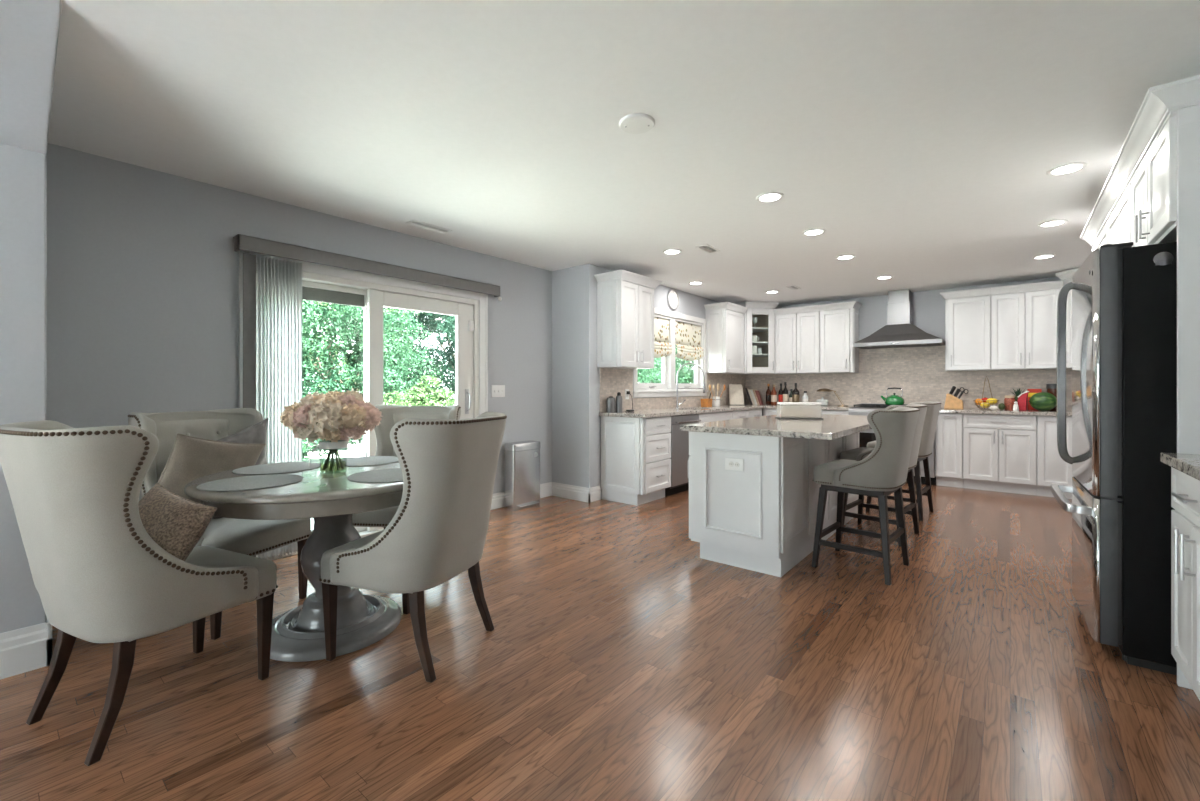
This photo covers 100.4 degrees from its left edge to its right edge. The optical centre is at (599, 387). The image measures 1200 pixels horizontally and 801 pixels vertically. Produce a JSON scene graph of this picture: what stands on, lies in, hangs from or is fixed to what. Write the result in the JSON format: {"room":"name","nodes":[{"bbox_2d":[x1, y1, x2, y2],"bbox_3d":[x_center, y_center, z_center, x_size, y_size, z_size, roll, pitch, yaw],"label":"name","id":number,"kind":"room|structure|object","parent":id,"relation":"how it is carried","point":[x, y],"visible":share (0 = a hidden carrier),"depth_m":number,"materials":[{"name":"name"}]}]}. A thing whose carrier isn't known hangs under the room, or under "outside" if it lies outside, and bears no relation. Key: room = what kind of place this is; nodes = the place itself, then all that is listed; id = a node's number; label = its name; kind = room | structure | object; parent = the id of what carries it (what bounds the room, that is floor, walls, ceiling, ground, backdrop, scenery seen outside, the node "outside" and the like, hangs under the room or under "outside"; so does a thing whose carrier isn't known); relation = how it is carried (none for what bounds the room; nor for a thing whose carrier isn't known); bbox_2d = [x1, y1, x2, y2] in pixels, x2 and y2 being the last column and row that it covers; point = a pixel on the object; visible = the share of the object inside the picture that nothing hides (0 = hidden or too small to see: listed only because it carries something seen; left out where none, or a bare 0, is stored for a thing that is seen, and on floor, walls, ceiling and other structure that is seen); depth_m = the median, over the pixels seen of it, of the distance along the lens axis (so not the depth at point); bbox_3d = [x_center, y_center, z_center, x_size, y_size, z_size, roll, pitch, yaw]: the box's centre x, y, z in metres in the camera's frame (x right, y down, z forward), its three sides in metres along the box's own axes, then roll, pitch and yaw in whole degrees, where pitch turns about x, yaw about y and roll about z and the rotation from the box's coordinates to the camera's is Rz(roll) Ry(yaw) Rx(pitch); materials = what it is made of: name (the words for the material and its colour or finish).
{"room":"eat-in kitchen","nodes":[
{"label":"eat-in kitchen","id":0,"kind":"room"},
{"bbox_2d":[0,0,61,632],"bbox_3d":[-3.704,-0.052,0.549,1.617,2.445,4.150,0,0,39],"label":"wall","id":1,"kind":"structure","parent":0,"point":[29,29],"depth_m":2.04,"materials":[{"name":"paint"}]},
{"bbox_2d":[0,622,51,678],"bbox_3d":[-3.645,1.080,0.511,0.016,0.180,4.166,0,0,39],"label":"baseboard","id":2,"kind":"structure","parent":1,"relation":"attached to","point":[26,649],"depth_m":2.06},
{"bbox_2d":[46,617,51,664],"bbox_3d":[-2.607,1.080,2.343,0.736,0.180,0.016,0,0,39],"label":"baseboard","id":3,"kind":"structure","parent":1,"relation":"attached to","point":[49,637],"depth_m":2.11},
{"bbox_2d":[46,143,551,500],"bbox_3d":[-1.817,-0.052,4.006,0.150,2.445,4.090,0,0,39],"label":"wall","id":4,"kind":"structure","parent":0,"point":[142,264],"depth_m":3.00,"materials":[{"name":"paint"}]},
{"bbox_2d":[239,250,487,559],"bbox_3d":[-1.756,0.128,4.043,0.176,2.085,1.985,0,0,39],"label":"door","id":5,"kind":"structure","parent":4,"relation":"in","point":[320,283],"depth_m":4.03,"materials":[{"name":"white plastic"}]},
{"bbox_2d":[233,234,501,559],"bbox_3d":[-1.640,0.079,4.020,0.105,2.103,2.155,0,0,39],"label":"vertical blind","id":6,"kind":"object","parent":4,"relation":"attached to","point":[279,282],"visible":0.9,"depth_m":3.37,"materials":[{"name":"fabric"}]},
{"bbox_2d":[491,385,504,396],"bbox_3d":[-0.990,0.030,4.883,0.016,0.118,0.165,0,0,39],"label":"light switch","id":7,"kind":"object","parent":4,"relation":"attached to","point":[496,390],"visible":1,"depth_m":4.87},
{"bbox_2d":[491,482,551,509],"bbox_3d":[-0.798,1.097,5.117,0.016,0.145,0.880,0,0,39],"label":"baseboard","id":8,"kind":"structure","parent":4,"relation":"attached to","point":[498,499],"depth_m":4.92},
{"bbox_2d":[0,483,1199,800],"bbox_3d":[0.084,1.220,2.389,5.500,0.100,12.200,0,0,39],"label":"floor","id":9,"kind":"structure","parent":0,"point":[619,661],"depth_m":1.93,"materials":[{"name":"brown wood"}]},
{"bbox_2d":[0,420,277,765],"bbox_3d":[-1.692,0.644,1.855,0.616,1.052,0.683,0,0,25],"label":"dining chair","id":10,"kind":"object","parent":9,"relation":"on","point":[98,575],"visible":0.98,"depth_m":1.60,"materials":[{"name":"fabric"}]},
{"bbox_2d":[138,483,216,560],"bbox_3d":[-1.645,0.565,1.840,0.444,0.374,0.223,0,0,26],"label":"throw pillow","id":11,"kind":"object","parent":10,"relation":"on","point":[176,523],"visible":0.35,"depth_m":1.80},
{"bbox_2d":[128,408,310,639],"bbox_3d":[-2.002,0.644,2.647,0.683,1.052,0.616,0,0,17],"label":"dining chair","id":12,"kind":"object","parent":9,"relation":"on","point":[243,536],"visible":0.4,"depth_m":2.60,"materials":[{"name":"fabric"}]},
{"bbox_2d":[158,434,265,518],"bbox_3d":[-2.017,0.470,2.563,0.200,0.506,0.522,0,0,24],"label":"throw pillow","id":13,"kind":"object","parent":12,"relation":"on","point":[191,458],"visible":0.45,"depth_m":2.46,"materials":[{"name":"beige fabric"}]},
{"bbox_2d":[216,418,268,464],"bbox_3d":[-2.019,0.435,2.757,0.161,0.520,0.548,0,0,15],"label":"throw pillow","id":14,"kind":"object","parent":12,"relation":"on","point":[257,433],"visible":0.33,"depth_m":2.82,"materials":[{"name":"grey fabric"}]},
{"bbox_2d":[184,457,402,661],"bbox_3d":[-1.299,0.789,2.437,1.119,0.762,1.119,0,0,7],"label":"dining table","id":15,"kind":"object","parent":9,"relation":"on","point":[327,497],"visible":0.69,"depth_m":2.22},
{"bbox_2d":[196,474,302,491],"bbox_3d":[-1.497,0.405,2.154,0.378,0.004,0.378,0,0,39],"label":"placemat","id":16,"kind":"object","parent":15,"relation":"on","point":[253,482],"visible":1,"depth_m":2.14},
{"bbox_2d":[232,462,320,474],"bbox_3d":[-1.630,0.405,2.535,0.378,0.004,0.378,0,0,39],"label":"placemat","id":17,"kind":"object","parent":15,"relation":"on","point":[287,467],"visible":0.98,"depth_m":2.51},
{"bbox_2d":[306,440,347,464],"bbox_3d":[-1.320,0.329,2.422,0.175,0.157,0.125,0,0,-35],"label":"glass vase","id":18,"kind":"object","parent":15,"relation":"on","point":[324,444],"visible":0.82,"depth_m":2.40,"materials":[{"name":"glass"}]},
{"bbox_2d":[279,390,381,470],"bbox_3d":[-1.306,0.201,2.439,0.456,0.391,0.393,0,0,28],"label":"flower bouquet","id":19,"kind":"object","parent":18,"relation":"in","point":[333,416],"visible":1,"depth_m":2.33,"materials":[{"name":"pink plant"}]},
{"bbox_2d":[329,456,398,465],"bbox_3d":[-1.294,0.405,2.782,0.378,0.004,0.378,0,0,39],"label":"placemat","id":20,"kind":"object","parent":15,"relation":"on","point":[366,460],"visible":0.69,"depth_m":2.78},
{"bbox_2d":[347,468,402,482],"bbox_3d":[-0.970,0.405,2.334,0.378,0.004,0.378,0,0,39],"label":"placemat","id":21,"kind":"object","parent":15,"relation":"on","point":[393,474],"visible":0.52,"depth_m":2.28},
{"bbox_2d":[352,405,460,528],"bbox_3d":[-1.283,0.644,3.316,0.616,1.052,0.683,0,0,4],"label":"dining chair","id":22,"kind":"object","parent":9,"relation":"on","point":[391,414],"visible":0.2,"depth_m":3.49,"materials":[{"name":"fabric"}]},
{"bbox_2d":[319,412,506,682],"bbox_3d":[-0.809,0.644,2.282,0.683,1.052,0.616,0,0,19],"label":"dining chair","id":23,"kind":"object","parent":9,"relation":"on","point":[437,532],"visible":1,"depth_m":2.02,"materials":[{"name":"fabric"}]},
{"bbox_2d":[504,440,539,508],"bbox_3d":[-0.760,0.855,4.989,0.198,0.630,0.362,0,0,39],"label":"trash can","id":24,"kind":"object","parent":9,"relation":"on","point":[522,458],"visible":1,"depth_m":4.89,"materials":[{"name":"metal"}]},
{"bbox_2d":[601,416,670,505],"bbox_3d":[0.399,0.733,5.275,0.576,0.874,0.527,0,0,39],"label":"base cabinet","id":25,"kind":"object","parent":9,"relation":"on","point":[635,452],"visible":0.99,"depth_m":5.08,"materials":[{"name":"white wood"}]},
{"bbox_2d":[599,404,855,417],"bbox_3d":[1.831,0.275,6.141,1.708,0.038,3.738,0,0,39],"label":"countertop","id":26,"kind":"structure","parent":25,"relation":"on","point":[650,413],"depth_m":6.11,"materials":[{"name":"stone"}]},
{"bbox_2d":[606,392,621,411],"bbox_3d":[0.152,0.151,5.282,0.175,0.210,0.099,0,0,-13],"label":"canister","id":27,"kind":"object","parent":26,"relation":"on","point":[611,406],"visible":0.94,"depth_m":5.26,"materials":[{"name":"silver metal"}]},
{"bbox_2d":[616,396,621,411],"bbox_3d":[0.202,0.168,5.299,0.072,0.175,0.072,0,0,39],"label":"canister","id":28,"kind":"object","parent":26,"relation":"on","point":[618,398],"depth_m":5.27,"materials":[{"name":"silver metal"}]},
{"bbox_2d":[675,362,704,407],"bbox_3d":[1.157,-0.035,6.349,0.435,0.582,0.082,0,0,-18],"label":"faucet","id":29,"kind":"object","parent":26,"relation":"on","point":[683,365],"visible":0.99,"depth_m":6.32,"materials":[{"name":"silver metal"}]},
{"bbox_2d":[701,393,711,406],"bbox_3d":[1.468,0.158,6.840,0.110,0.196,0.210,0,0,34],"label":"utensil holder","id":30,"kind":"object","parent":26,"relation":"on","point":[704,402],"visible":1,"depth_m":6.76,"materials":[{"name":"orange wood"}]},
{"bbox_2d":[729,384,743,404],"bbox_3d":[2.053,0.101,7.528,0.225,0.310,0.144,0,0,-4],"label":"cutting board","id":31,"kind":"object","parent":26,"relation":"on","point":[736,397],"visible":0.89,"depth_m":7.53,"materials":[{"name":"wood"}]},
{"bbox_2d":[771,384,776,404],"bbox_3d":[2.657,0.101,7.638,0.085,0.310,0.085,0,0,39],"label":"bottle","id":32,"kind":"object","parent":26,"relation":"on","point":[773,392],"visible":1,"depth_m":7.61,"materials":[{"name":"orange glass"}]},
{"bbox_2d":[792,383,799,401],"bbox_3d":[2.914,0.091,7.439,0.101,0.330,0.101,0,0,39],"label":"bottle","id":33,"kind":"object","parent":26,"relation":"on","point":[795,393],"visible":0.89,"depth_m":7.40,"materials":[{"name":"black glass"}]},
{"bbox_2d":[665,414,700,496],"bbox_3d":[0.767,0.734,5.708,0.596,0.872,0.600,0,0,39],"label":"dishwasher","id":34,"kind":"object","parent":9,"relation":"on","point":[680,455],"visible":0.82,"depth_m":5.46,"materials":[{"name":"metal"}]},
{"bbox_2d":[699,411,731,422],"bbox_3d":[1.238,0.733,6.298,0.575,0.874,0.900,0,0,39],"label":"base cabinet","id":35,"kind":"object","parent":9,"relation":"on","point":[727,415],"visible":0.14,"depth_m":6.12,"materials":[{"name":"white wood"}]},
{"bbox_2d":[732,409,761,418],"bbox_3d":[1.844,0.733,7.037,0.576,0.874,1.000,0,0,39],"label":"base cabinet","id":36,"kind":"object","parent":9,"relation":"on","point":[738,414],"visible":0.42,"depth_m":6.85,"materials":[{"name":"white wood"}]},
{"bbox_2d":[688,431,858,576],"bbox_3d":[1.493,0.733,4.068,0.690,0.875,2.055,0,0,39],"label":"kitchen island","id":37,"kind":"object","parent":9,"relation":"on","point":[761,517],"visible":0.7,"depth_m":3.28,"materials":[{"name":"white wood"}]},
{"bbox_2d":[725,458,742,470],"bbox_3d":[0.873,0.498,3.256,0.125,0.078,0.010,0,0,39],"label":"wall outlet","id":38,"kind":"object","parent":37,"relation":"attached to","point":[730,463],"visible":1,"depth_m":3.26,"materials":[{"name":"plastic"}]},
{"bbox_2d":[680,414,870,439],"bbox_3d":[1.611,0.275,3.959,0.980,0.038,2.155,0,0,39],"label":"island countertop","id":39,"kind":"structure","parent":37,"relation":"on","point":[832,427],"depth_m":3.34,"materials":[{"name":"stone"}]},
{"bbox_2d":[775,402,822,419],"bbox_3d":[1.648,0.188,4.145,0.344,0.136,0.170,0,0,8],"label":"box","id":40,"kind":"object","parent":39,"relation":"on","point":[786,413],"visible":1,"depth_m":4.09,"materials":[{"name":"white plastic"}]},
{"bbox_2d":[763,408,848,415],"bbox_3d":[3.007,0.733,7.146,1.165,0.874,0.656,0,0,39],"label":"base cabinet","id":41,"kind":"object","parent":9,"relation":"on","point":[766,411],"visible":0.06,"depth_m":6.79,"materials":[{"name":"white wood"}]},
{"bbox_2d":[812,407,919,584],"bbox_3d":[1.743,0.648,3.262,0.548,1.045,0.548,0,0,43],"label":"counter stool","id":42,"kind":"object","parent":9,"relation":"on","point":[883,472],"visible":1,"depth_m":3.06,"materials":[{"name":"fabric"}]},
{"bbox_2d":[839,403,927,545],"bbox_3d":[2.264,0.648,3.984,0.548,1.045,0.548,0,0,-45],"label":"counter stool","id":43,"kind":"object","parent":9,"relation":"on","point":[858,454],"visible":0.34,"depth_m":3.95,"materials":[{"name":"fabric"}]},
{"bbox_2d":[848,403,935,485],"bbox_3d":[3.798,0.693,6.455,0.925,0.955,0.736,0,0,39],"label":"range","id":44,"kind":"object","parent":9,"relation":"on","point":[866,436],"visible":0.2,"depth_m":6.36,"materials":[{"name":"silver metal"}]},
{"bbox_2d":[881,387,904,404],"bbox_3d":[3.768,0.106,6.403,0.229,0.228,0.229,0,0,-6],"label":"kettle","id":45,"kind":"object","parent":44,"relation":"on","point":[894,399],"visible":0.96,"depth_m":6.34,"materials":[{"name":"metal"}]},
{"bbox_2d":[859,428,933,470],"bbox_3d":[3.598,0.725,6.211,0.917,0.510,0.092,0,0,39],"label":"oven","id":46,"kind":"object","parent":44,"relation":"in","point":[866,436],"depth_m":6.35,"materials":[{"name":"glass"}]},
{"bbox_2d":[866,401,940,520],"bbox_3d":[2.857,0.648,4.690,0.548,1.045,0.548,0,0,43],"label":"counter stool","id":47,"kind":"object","parent":9,"relation":"on","point":[932,413],"visible":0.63,"depth_m":4.46,"materials":[{"name":"fabric"}]},
{"bbox_2d":[935,413,962,487],"bbox_3d":[4.283,0.733,6.100,0.265,0.874,0.656,0,0,39],"label":"base cabinet","id":48,"kind":"object","parent":9,"relation":"on","point":[949,427],"visible":0.91,"depth_m":5.88,"materials":[{"name":"white wood"}]},
{"bbox_2d":[963,414,1036,495],"bbox_3d":[4.636,0.733,5.810,0.645,0.874,0.656,0,0,39],"label":"base cabinet","id":49,"kind":"object","parent":9,"relation":"on","point":[1000,451],"visible":0.98,"depth_m":5.59,"materials":[{"name":"white wood"}]},
{"bbox_2d":[939,408,1071,415],"bbox_3d":[4.886,0.275,5.616,1.802,0.038,0.673,0,0,39],"label":"countertop","id":50,"kind":"structure","parent":49,"relation":"on","point":[942,410],"depth_m":5.58,"materials":[{"name":"stone"}]},
{"bbox_2d":[944,393,963,408],"bbox_3d":[4.343,0.161,6.138,0.189,0.189,0.110,0,0,39],"label":"knife block","id":51,"kind":"object","parent":50,"relation":"on","point":[951,402],"visible":0.92,"depth_m":6.10,"materials":[{"name":"brown wood"}]},
{"bbox_2d":[973,376,999,409],"bbox_3d":[4.567,0.052,5.915,0.250,0.402,0.250,0,0,39],"label":"fruit basket","id":52,"kind":"object","parent":50,"relation":"on","point":[986,376],"visible":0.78,"depth_m":5.88,"materials":[{"name":"brown metal"}]},
{"bbox_2d":[973,400,999,409],"bbox_3d":[4.567,0.198,5.915,0.250,0.110,0.250,0,0,39],"label":"wire bowl","id":53,"kind":"object","parent":52,"relation":"on","point":[973,400],"depth_m":5.85,"materials":[{"name":"brown metal"}]},
{"bbox_2d":[1004,396,1014,409],"bbox_3d":[4.753,0.172,5.802,0.100,0.168,0.100,0,0,39],"label":"spice jar","id":54,"kind":"object","parent":50,"relation":"on","point":[1009,401],"visible":0.89,"depth_m":5.77,"materials":[{"name":"red glass"}]},
{"bbox_2d":[1017,391,1028,410],"bbox_3d":[4.813,0.144,5.686,0.090,0.223,0.106,0,0,-45],"label":"watermelon slice","id":55,"kind":"object","parent":50,"relation":"on","point":[1022,398],"visible":0.95,"depth_m":5.66,"materials":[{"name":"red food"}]},
{"bbox_2d":[1027,389,1041,409],"bbox_3d":[5.011,0.133,5.770,0.120,0.245,0.062,0,0,34],"label":"snack box","id":56,"kind":"object","parent":50,"relation":"on","point":[1031,391],"visible":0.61,"depth_m":5.76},
{"bbox_2d":[1028,392,1056,410],"bbox_3d":[4.939,0.151,5.572,0.214,0.210,0.227,0,0,-20],"label":"watermelon","id":57,"kind":"object","parent":50,"relation":"on","point":[1041,401],"visible":1,"depth_m":5.51,"materials":[{"name":"green plant"}]},
{"bbox_2d":[1046,384,1056,410],"bbox_3d":[5.143,0.103,5.663,0.132,0.305,0.132,0,0,39],"label":"tea canister","id":58,"kind":"object","parent":50,"relation":"on","point":[1051,388],"visible":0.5,"depth_m":5.62,"materials":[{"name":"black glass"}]},
{"bbox_2d":[1037,415,1072,498],"bbox_3d":[5.014,0.733,5.523,0.300,0.874,0.620,0,0,39],"label":"base cabinet","id":59,"kind":"object","parent":9,"relation":"on","point":[1051,468],"visible":0.61,"depth_m":5.31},
{"bbox_2d":[1051,242,1176,674],"bbox_3d":[2.648,0.271,2.243,0.896,1.798,0.726,0,0,37],"label":"refrigerator","id":60,"kind":"object","parent":9,"relation":"on","point":[1124,296],"visible":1,"depth_m":2.12,"materials":[{"name":"black paint"}]},
{"bbox_2d":[1171,467,1199,699],"bbox_3d":[2.289,0.733,1.557,0.656,0.874,0.600,0,0,39],"label":"base cabinet","id":61,"kind":"object","parent":9,"relation":"on","point":[1185,489],"visible":0.98,"depth_m":1.79,"materials":[{"name":"white wood"}]},
{"bbox_2d":[1177,105,1199,689],"bbox_3d":[2.510,0.039,1.778,0.605,2.262,0.025,0,0,39],"label":"wall","id":62,"kind":"structure","parent":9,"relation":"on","point":[1188,119],"depth_m":1.95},
{"bbox_3d":[1.811,0.733,0.974,0.656,0.874,0.900,0,0,39],"label":"base cabinet","id":63,"kind":"object","parent":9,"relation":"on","visible":0},
{"bbox_2d":[1160,453,1199,480],"bbox_3d":[2.004,0.275,1.198,0.655,0.038,1.514,0,0,39],"label":"countertop","id":64,"kind":"structure","parent":63,"relation":"on","point":[1189,464],"depth_m":1.79,"materials":[{"name":"stone"}]},
{"bbox_2d":[48,0,1199,305],"bbox_3d":[0.084,-1.341,2.389,5.500,0.169,12.200,0,0,39],"label":"ceiling","id":65,"kind":"structure","parent":0,"point":[923,137],"depth_m":2.37,"materials":[{"name":"paint"}]},
{"bbox_2d":[405,220,451,233],"bbox_3d":[-1.349,-1.270,3.952,0.120,0.011,0.340,0,0,39],"label":"ceiling vent","id":66,"kind":"object","parent":65,"relation":"in","point":[416,223],"visible":1,"depth_m":3.93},
{"bbox_2d":[696,244,719,252],"bbox_3d":[0.988,-1.270,4.572,0.120,0.011,0.260,0,0,39],"label":"ceiling vent","id":67,"kind":"object","parent":65,"relation":"in","point":[707,248],"visible":1,"depth_m":4.55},
{"bbox_2d":[756,192,783,202],"bbox_3d":[1.134,-1.271,3.338,0.176,0.008,0.176,0,0,39],"label":"recessed light","id":68,"kind":"object","parent":65,"relation":"in","point":[768,197],"visible":1,"depth_m":3.33,"materials":[{"name":"white"}]},
{"bbox_2d":[802,229,825,235],"bbox_3d":[1.749,-1.271,4.088,0.176,0.008,0.176,0,0,39],"label":"recessed light","id":69,"kind":"object","parent":65,"relation":"in","point":[812,232],"visible":1,"depth_m":4.09,"materials":[{"name":"white"}]},
{"bbox_2d":[1038,219,1067,227],"bbox_3d":[3.501,-1.271,3.867,0.176,0.008,0.176,0,0,39],"label":"recessed light","id":70,"kind":"object","parent":65,"relation":"in","point":[1052,223],"visible":1,"depth_m":3.86,"materials":[{"name":"white"}]},
{"bbox_2d":[1046,162,1087,175],"bbox_3d":[2.714,-1.271,2.908,0.176,0.008,0.176,0,0,39],"label":"recessed light","id":71,"kind":"object","parent":65,"relation":"in","point":[1069,168],"visible":1,"depth_m":2.90,"materials":[{"name":"white"}]},
{"bbox_2d":[552,264,739,498],"bbox_3d":[0.889,-0.052,6.882,0.685,2.445,3.990,0,0,39],"label":"wall","id":72,"kind":"structure","parent":0,"point":[576,420],"depth_m":5.27,"materials":[{"name":"paint"}]},
{"bbox_2d":[552,482,589,502],"bbox_3d":[-0.317,1.097,5.281,0.551,0.145,0.016,0,0,39],"label":"baseboard","id":73,"kind":"structure","parent":72,"relation":"attached to","point":[567,491],"depth_m":5.26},
{"bbox_2d":[588,486,600,502],"bbox_3d":[-0.058,1.097,5.175,0.016,0.145,0.181,0,0,39],"label":"baseboard","id":74,"kind":"structure","parent":72,"relation":"attached to","point":[595,493],"depth_m":5.17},
{"bbox_2d":[594,270,661,368],"bbox_3d":[0.314,-0.695,5.353,0.365,0.959,0.735,0,0,39],"label":"upper cabinet","id":75,"kind":"object","parent":72,"relation":"attached to","point":[625,299],"visible":1,"depth_m":5.16,"materials":[{"name":"white wood"}]},
{"bbox_2d":[633,308,707,397],"bbox_3d":[0.898,-0.430,6.428,0.165,1.080,1.800,0,0,39],"label":"window","id":76,"kind":"structure","parent":72,"relation":"in","point":[667,388],"depth_m":6.39,"materials":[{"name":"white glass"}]},
{"bbox_2d":[654,316,671,357],"bbox_3d":[0.662,-0.618,6.073,0.060,0.504,0.720,0,0,39],"label":"roman shade","id":77,"kind":"object","parent":76,"relation":"attached to","point":[662,347],"visible":0.52,"depth_m":6.20,"materials":[{"name":"fabric"}]},
{"bbox_2d":[675,321,703,360],"bbox_3d":[1.201,-0.618,6.730,0.060,0.504,0.720,0,0,39],"label":"roman shade","id":78,"kind":"object","parent":76,"relation":"attached to","point":[687,335],"visible":1,"depth_m":6.71,"materials":[{"name":"fabric"}]},
{"bbox_2d":[600,368,744,411],"bbox_3d":[1.177,0.021,6.685,0.008,0.470,3.710,0,0,39],"label":"backsplash","id":79,"kind":"structure","parent":72,"relation":"attached to","point":[613,381],"depth_m":5.93,"materials":[{"name":"tile"}]},
{"bbox_2d":[667,289,678,309],"bbox_3d":[0.934,-1.130,6.373,0.030,0.264,0.264,0,0,39],"label":"wall clock","id":80,"kind":"object","parent":72,"relation":"attached to","point":[672,295],"visible":1,"depth_m":6.37,"materials":[{"name":"silver metal"}]},
{"bbox_2d":[704,302,747,373],"bbox_3d":[1.818,-0.695,7.187,0.365,0.959,0.680,0,0,39],"label":"upper cabinet","id":81,"kind":"object","parent":72,"relation":"attached to","point":[725,320],"visible":1,"depth_m":7.01,"materials":[{"name":"white wood"}]},
{"bbox_2d":[734,301,781,374],"bbox_3d":[2.371,-0.744,7.609,0.676,1.057,0.779,0,0,39],"label":"upper cabinet","id":82,"kind":"object","parent":72,"relation":"attached to","point":[764,363],"visible":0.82,"depth_m":7.45,"materials":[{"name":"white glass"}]},
{"bbox_2d":[752,327,767,332],"bbox_3d":[2.362,-0.893,7.653,0.555,0.016,0.670,0,0,39],"label":"shelf","id":83,"kind":"object","parent":82,"relation":"attached to","point":[754,329],"depth_m":7.70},
{"bbox_2d":[760,277,1068,415],"bbox_3d":[4.125,-0.052,6.776,4.655,2.445,0.150,0,0,39],"label":"wall","id":84,"kind":"structure","parent":0,"point":[928,306],"depth_m":6.60,"materials":[{"name":"paint"}]},
{"bbox_2d":[773,305,819,373],"bbox_3d":[2.947,-0.695,7.393,0.640,0.959,0.370,0,0,39],"label":"upper cabinet","id":85,"kind":"object","parent":84,"relation":"attached to","point":[797,329],"visible":0.94,"depth_m":7.29,"materials":[{"name":"white wood"}]},
{"bbox_2d":[818,301,862,372],"bbox_3d":[3.384,-0.695,7.035,0.485,0.959,0.370,0,0,39],"label":"upper cabinet","id":86,"kind":"object","parent":84,"relation":"attached to","point":[839,322],"visible":0.96,"depth_m":6.94,"materials":[{"name":"white wood"}]},
{"bbox_2d":[853,289,944,348],"bbox_3d":[3.900,-0.906,6.529,0.980,0.736,0.493,0,0,39],"label":"range hood","id":87,"kind":"object","parent":84,"relation":"attached to","point":[899,331],"visible":0.97,"depth_m":6.48,"materials":[{"name":"silver metal"}]},
{"bbox_2d":[745,346,1071,410],"bbox_3d":[4.078,-0.162,6.711,4.443,0.836,0.008,0,0,39],"label":"backsplash","id":88,"kind":"structure","parent":84,"relation":"attached to","point":[920,372],"depth_m":6.68,"materials":[{"name":"tile"}]},
{"bbox_2d":[940,287,990,370],"bbox_3d":[4.483,-0.695,6.133,0.492,0.959,0.370,0,0,39],"label":"upper cabinet","id":89,"kind":"object","parent":84,"relation":"attached to","point":[967,312],"visible":0.98,"depth_m":6.01,"materials":[{"name":"white wood"}]},
{"bbox_2d":[991,280,1063,369],"bbox_3d":[4.916,-0.695,5.778,0.625,0.959,0.370,0,0,39],"label":"upper cabinet","id":90,"kind":"object","parent":84,"relation":"attached to","point":[1023,316],"visible":0.92,"depth_m":5.69,"materials":[{"name":"white wood"}]},
{"bbox_2d":[1056,268,1078,368],"bbox_3d":[5.279,-0.738,5.252,0.730,1.045,0.735,0,0,39],"label":"upper cabinet","id":91,"kind":"object","parent":84,"relation":"attached to","point":[1067,275],"visible":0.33,"depth_m":5.40,"materials":[{"name":"white wood"}]},
{"bbox_2d":[1092,184,1131,250],"bbox_3d":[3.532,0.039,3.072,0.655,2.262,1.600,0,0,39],"label":"upper cabinet","id":92,"kind":"object","parent":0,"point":[1118,229],"visible":0.12,"depth_m":2.88,"materials":[{"name":"wood"}]},
{"bbox_2d":[1080,75,1199,247],"bbox_3d":[3.220,-1.130,2.714,0.693,0.098,2.508,0,0,39],"label":"crown molding","id":93,"kind":"structure","parent":92,"relation":"on","point":[1162,102],"depth_m":2.28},
{"bbox_3d":[2.123,-0.052,0.703,0.150,2.445,11.780,0,0,39],"label":"wall","id":94,"kind":"structure","parent":0,"visible":0},
{"bbox_2d":[1132,114,1176,246],"bbox_3d":[2.751,-0.869,2.120,0.655,0.447,0.803,0,0,39],"label":"upper cabinet","id":95,"kind":"object","parent":94,"relation":"attached to","point":[1154,185],"visible":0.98,"depth_m":2.17,"materials":[{"name":"white wood"}]},
{"label":"outside","id":96,"kind":"structure","parent":0,"visible":0},
{"bbox_2d":[304,437,363,528],"bbox_3d":[-9.163,1.380,23.684,35.790,0.180,65.000,0,0,39],"label":"lawn","id":97,"kind":"structure","parent":96,"point":[357,450],"depth_m":10.00,"materials":[{"name":"green plant"}]},
{"bbox_2d":[302,391,328,459],"bbox_3d":[-5.432,0.648,8.478,2.273,1.684,2.286,0,0,18],"label":"bush","id":98,"kind":"object","parent":97,"relation":"on","point":[304,443],"visible":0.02,"depth_m":8.56,"materials":[{"name":"green plant"}]},
{"bbox_2d":[302,301,434,403],"bbox_3d":[-8.284,-1.591,16.082,6.614,5.927,6.529,0,0,22],"label":"tree","id":99,"kind":"object","parent":97,"relation":"on","point":[326,304],"visible":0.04,"depth_m":15.12,"materials":[{"name":"green plant"}]},
{"bbox_2d":[302,300,444,444],"bbox_3d":[-5.878,-0.565,10.957,4.189,3.862,4.135,0,0,8],"label":"tree","id":100,"kind":"object","parent":97,"relation":"on","point":[396,370],"visible":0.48,"depth_m":10.73,"materials":[{"name":"green plant"}]},
{"bbox_2d":[383,309,454,401],"bbox_3d":[-3.522,-1.160,14.008,4.462,5.033,4.112,0,0,39],"label":"tree","id":101,"kind":"object","parent":97,"relation":"on","point":[439,324],"visible":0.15,"depth_m":12.81,"materials":[{"name":"green plant"}]},
{"bbox_2d":[383,375,454,405],"bbox_3d":[-3.337,0.610,9.842,1.974,1.732,1.963,0,0,43],"label":"bush","id":102,"kind":"object","parent":97,"relation":"on","point":[423,393],"visible":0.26,"depth_m":9.63,"materials":[{"name":"green plant"}]},
{"bbox_2d":[637,358,661,382],"bbox_3d":[0.219,-0.290,13.737,3.700,3.475,3.748,0,0,-28],"label":"tree","id":103,"kind":"object","parent":97,"relation":"on","point":[647,375],"visible":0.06,"depth_m":13.00,"materials":[{"name":"green plant"}]},
{"bbox_2d":[645,344,693,383],"bbox_3d":[3.510,-0.896,16.872,4.699,4.562,5.100,0,0,23],"label":"tree","id":104,"kind":"object","parent":97,"relation":"on","point":[682,379],"visible":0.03,"depth_m":15.38,"materials":[{"name":"green plant"}]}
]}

